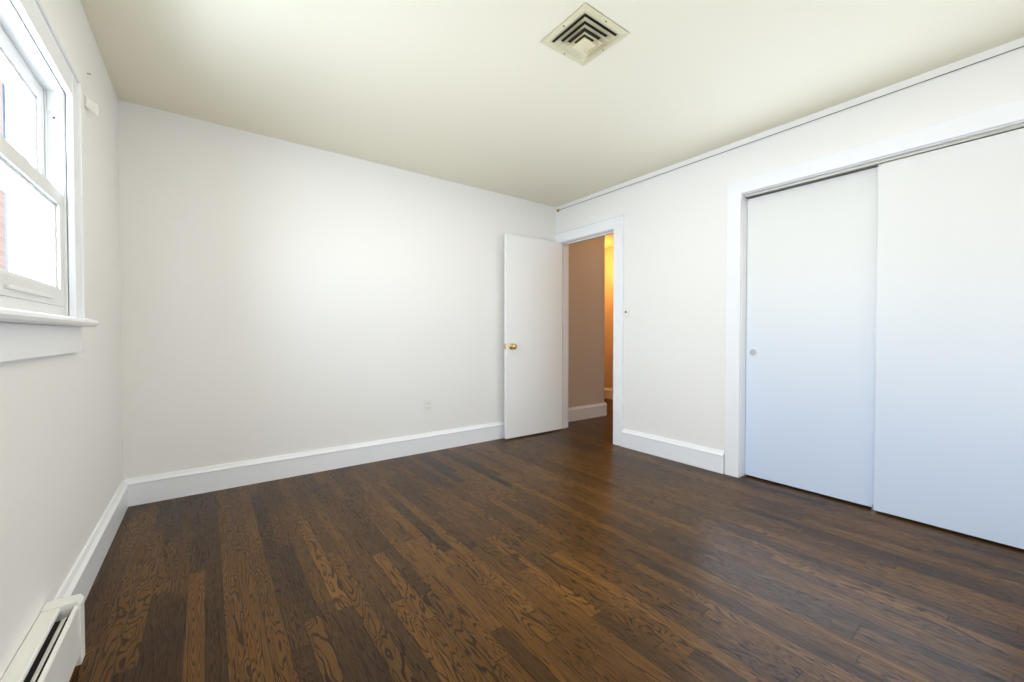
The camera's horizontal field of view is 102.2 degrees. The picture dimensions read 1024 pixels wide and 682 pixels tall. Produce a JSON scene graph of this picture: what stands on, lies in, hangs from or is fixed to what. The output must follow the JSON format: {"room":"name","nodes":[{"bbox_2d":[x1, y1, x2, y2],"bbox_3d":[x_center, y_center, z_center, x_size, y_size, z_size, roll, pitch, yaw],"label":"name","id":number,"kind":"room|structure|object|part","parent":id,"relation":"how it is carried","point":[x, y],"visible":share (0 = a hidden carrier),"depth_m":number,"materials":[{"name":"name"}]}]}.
{"room":"empty bedroom","nodes":[
{"label":"empty bedroom","id":0,"kind":"room"},
{"bbox_2d":[0,0,122,679],"bbox_3d":[-1.201,-0.193,0.813,0.135,2.440,4.040,-1,1,-36],"label":"wall","id":1,"kind":"structure","parent":0,"point":[61,451],"depth_m":1.56,"materials":[{"name":"white paint"}]},
{"bbox_2d":[0,0,84,317],"bbox_3d":[-1.484,-0.506,1.190,0.193,0.994,0.938,-1,1,-36],"label":"window","id":2,"kind":"structure","parent":1,"relation":"in","point":[27,27],"depth_m":1.46,"materials":[{"name":"white paint"}]},
{"bbox_2d":[0,63,18,273],"bbox_3d":[-1.531,-0.481,1.155,0.015,0.845,0.740,-1,1,-36],"label":"window","id":3,"kind":"structure","parent":2,"relation":"attached to","point":[12,230],"depth_m":1.43,"materials":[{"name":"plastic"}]},
{"bbox_3d":[-1.484,-0.698,1.186,0.036,0.409,0.737,-1,1,-36],"label":"window sash upper","id":4,"kind":"part","parent":2,"relation":"part of","materials":[{"name":"white wood"}]},
{"bbox_3d":[-1.467,-0.517,1.202,0.047,0.647,0.623,-1,1,-36],"label":"glass","id":5,"kind":"part","parent":2,"relation":"part of","materials":[{"name":"clear glass"}]},
{"bbox_3d":[-1.446,-0.336,1.220,0.044,0.432,0.737,-1,1,-36],"label":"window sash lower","id":6,"kind":"part","parent":2,"relation":"part of","materials":[{"name":"white wood"}]},
{"bbox_2d":[0,594,84,681],"bbox_3d":[-0.710,0.932,0.354,0.084,0.204,2.390,-1,1,-36],"label":"heater","id":7,"kind":"object","parent":1,"relation":"attached to","point":[52,648],"visible":1,"depth_m":1.17,"materials":[{"name":"white metal"}]},
{"bbox_2d":[0,307,98,362],"bbox_3d":[-1.407,-0.016,1.254,0.069,0.128,1.028,-1,1,-36],"label":"window sill","id":8,"kind":"structure","parent":1,"relation":"attached to","point":[24,334],"depth_m":1.17,"materials":[{"name":"white paint"}]},
{"bbox_2d":[84,73,98,115],"bbox_3d":[-1.840,-1.092,1.806,0.033,0.175,0.084,-1,1,-36],"label":"curtain bracket","id":9,"kind":"object","parent":1,"relation":"attached to","point":[91,105],"visible":0.98,"depth_m":1.81,"materials":[{"name":"white plastic"}]},
{"bbox_2d":[54,478,133,602],"bbox_3d":[-1.891,0.927,1.900,0.026,0.165,1.400,-1,1,-36],"label":"baseboard","id":10,"kind":"structure","parent":1,"relation":"attached to","point":[82,575],"depth_m":1.82,"materials":[{"name":"white paint"}]},
{"bbox_2d":[118,99,555,478],"bbox_3d":[-1.022,-0.236,3.532,3.655,2.440,0.120,-1,1,-36],"label":"wall","id":11,"kind":"structure","parent":0,"point":[280,297],"depth_m":3.02,"materials":[{"name":"white paint"}]},
{"bbox_2d":[134,421,503,505],"bbox_3d":[-0.924,0.902,3.531,3.520,0.165,0.026,-1,1,-36],"label":"baseboard","id":12,"kind":"structure","parent":11,"relation":"attached to","point":[170,485],"depth_m":3.03,"materials":[{"name":"white paint"}]},
{"bbox_2d":[424,399,431,412],"bbox_3d":[-0.743,0.577,3.670,0.070,0.115,0.009,-1,1,-36],"label":"electrical outlet plate","id":13,"kind":"object","parent":11,"relation":"attached to","point":[428,404],"visible":1,"depth_m":3.67,"materials":[{"name":"white plastic"}]},
{"bbox_2d":[69,398,1023,681],"bbox_3d":[0.531,1.034,3.537,6.135,0.100,6.570,-1,1,-36],"label":"floor","id":14,"kind":"structure","parent":0,"point":[583,550],"depth_m":1.74,"materials":[{"name":"brown wood"}]},
{"bbox_2d":[80,0,1023,247],"bbox_3d":[0.531,-1.506,3.497,6.135,0.100,6.570,-1,1,-36],"label":"ceiling","id":15,"kind":"structure","parent":0,"point":[496,96],"depth_m":2.20,"materials":[{"name":"beige paint"}]},
{"bbox_2d":[540,2,628,65],"bbox_3d":[0.340,-1.405,1.945,0.292,0.053,0.292,-1,1,-36],"label":"ceiling vent","id":16,"kind":"object","parent":15,"relation":"in","point":[585,33],"visible":1,"depth_m":1.92,"materials":[{"name":"beige metal"}]},
{"bbox_2d":[568,236,607,407],"bbox_3d":[0.269,-0.272,5.798,0.875,2.440,1.907,-1,1,-36],"label":"wall","id":17,"kind":"structure","parent":0,"point":[590,327],"depth_m":5.11,"materials":[{"name":"beige paint"}]},
{"bbox_2d":[568,402,605,421],"bbox_3d":[0.841,0.878,5.038,0.870,0.165,0.026,-1,1,-36],"label":"baseboard","id":18,"kind":"structure","parent":17,"relation":"attached to","point":[586,412],"depth_m":5.08,"materials":[{"name":"white paint"}]},
{"bbox_2d":[608,247,613,388],"bbox_3d":[1.963,-0.279,6.235,0.120,2.440,3.500,-1,1,-36],"label":"wall","id":19,"kind":"structure","parent":0,"point":[611,249],"depth_m":6.64,"materials":[{"name":"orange paint"}]},
{"bbox_2d":[604,388,612,399],"bbox_3d":[1.905,0.859,6.210,0.026,0.165,3.260,-1,1,-36],"label":"baseboard","id":20,"kind":"structure","parent":19,"relation":"attached to","point":[608,393],"depth_m":6.66,"materials":[{"name":"white paint"}]},
{"bbox_2d":[556,37,1023,450],"bbox_3d":[1.684,-0.228,3.046,0.120,2.440,4.203,-1,1,-36],"label":"wall","id":21,"kind":"structure","parent":0,"point":[675,233],"depth_m":3.23,"materials":[{"name":"white paint"}]},
{"bbox_2d":[554,214,623,446],"bbox_3d":[0.793,-0.100,4.248,0.167,2.145,0.971,-1,1,-36],"label":"door frame","id":22,"kind":"structure","parent":21,"relation":"attached to","point":[614,225],"depth_m":3.89,"materials":[{"name":"white paint"}]},
{"bbox_2d":[504,233,561,438],"bbox_3d":[0.234,-0.047,4.277,0.764,2.015,0.163,-1,1,-36],"label":"door leaf","id":23,"kind":"structure","parent":22,"relation":"attached to","point":[532,335],"depth_m":4.24,"materials":[{"name":"white paint"}]},
{"bbox_2d":[624,306,629,318],"bbox_3d":[1.046,-0.262,3.792,0.018,0.115,0.070,-1,1,-36],"label":"light switch","id":24,"kind":"object","parent":21,"relation":"attached to","point":[626,312],"visible":1,"depth_m":3.78,"materials":[{"name":"white plastic"}]},
{"bbox_2d":[622,429,724,473],"bbox_3d":[1.303,0.903,3.457,0.026,0.165,0.933,-1,1,-36],"label":"baseboard","id":25,"kind":"structure","parent":21,"relation":"attached to","point":[706,458],"depth_m":3.38,"materials":[{"name":"white paint"}]},
{"bbox_2d":[556,46,1023,211],"bbox_3d":[1.665,-1.402,2.931,0.024,0.030,3.970,-1,1,-36],"label":"rail","id":26,"kind":"object","parent":21,"relation":"attached to","point":[557,210],"visible":0.98,"depth_m":2.53,"materials":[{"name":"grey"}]},
{"bbox_2d":[745,167,877,506],"bbox_3d":[1.952,-0.029,2.724,0.034,2.028,0.764,-1,1,-36],"label":"door","id":27,"kind":"structure","parent":21,"relation":"in","point":[811,300],"depth_m":2.68,"materials":[{"name":"paint"}]},
{"bbox_2d":[725,98,1023,477],"bbox_3d":[2.141,-0.073,2.414,0.140,2.149,1.698,-1,1,-36],"label":"trim","id":28,"kind":"structure","parent":21,"relation":"attached to","point":[1004,115],"depth_m":2.96,"materials":[{"name":"white paint"}]},
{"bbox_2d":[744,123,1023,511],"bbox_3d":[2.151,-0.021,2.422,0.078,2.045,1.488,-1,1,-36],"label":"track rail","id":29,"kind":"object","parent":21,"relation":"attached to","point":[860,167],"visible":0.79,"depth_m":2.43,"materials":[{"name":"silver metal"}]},
{"bbox_2d":[874,128,1023,548],"bbox_3d":[2.354,-0.020,2.113,0.034,2.028,0.748,-1,1,-36],"label":"door","id":30,"kind":"structure","parent":21,"relation":"in","point":[949,419],"depth_m":2.15,"materials":[{"name":"paint"}]},
{"label":"outside","id":31,"kind":"structure","parent":0,"visible":0},
{"bbox_2d":[4,192,8,270],"bbox_3d":[-17.283,0.149,18.318,0.001,7.200,30.000,-1,1,-36],"label":"siding","id":32,"kind":"object","parent":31,"point":[6,231],"depth_m":7.79,"materials":[{"name":"white"}]},
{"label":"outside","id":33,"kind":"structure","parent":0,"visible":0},
{"bbox_2d":[0,79,5,269],"bbox_3d":[-7.243,-1.046,5.387,0.001,10.000,3.300,-1,1,-36],"label":"brick","id":34,"kind":"object","parent":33,"point":[2,233],"depth_m":6.62,"materials":[{"name":"red brick"}]}
]}

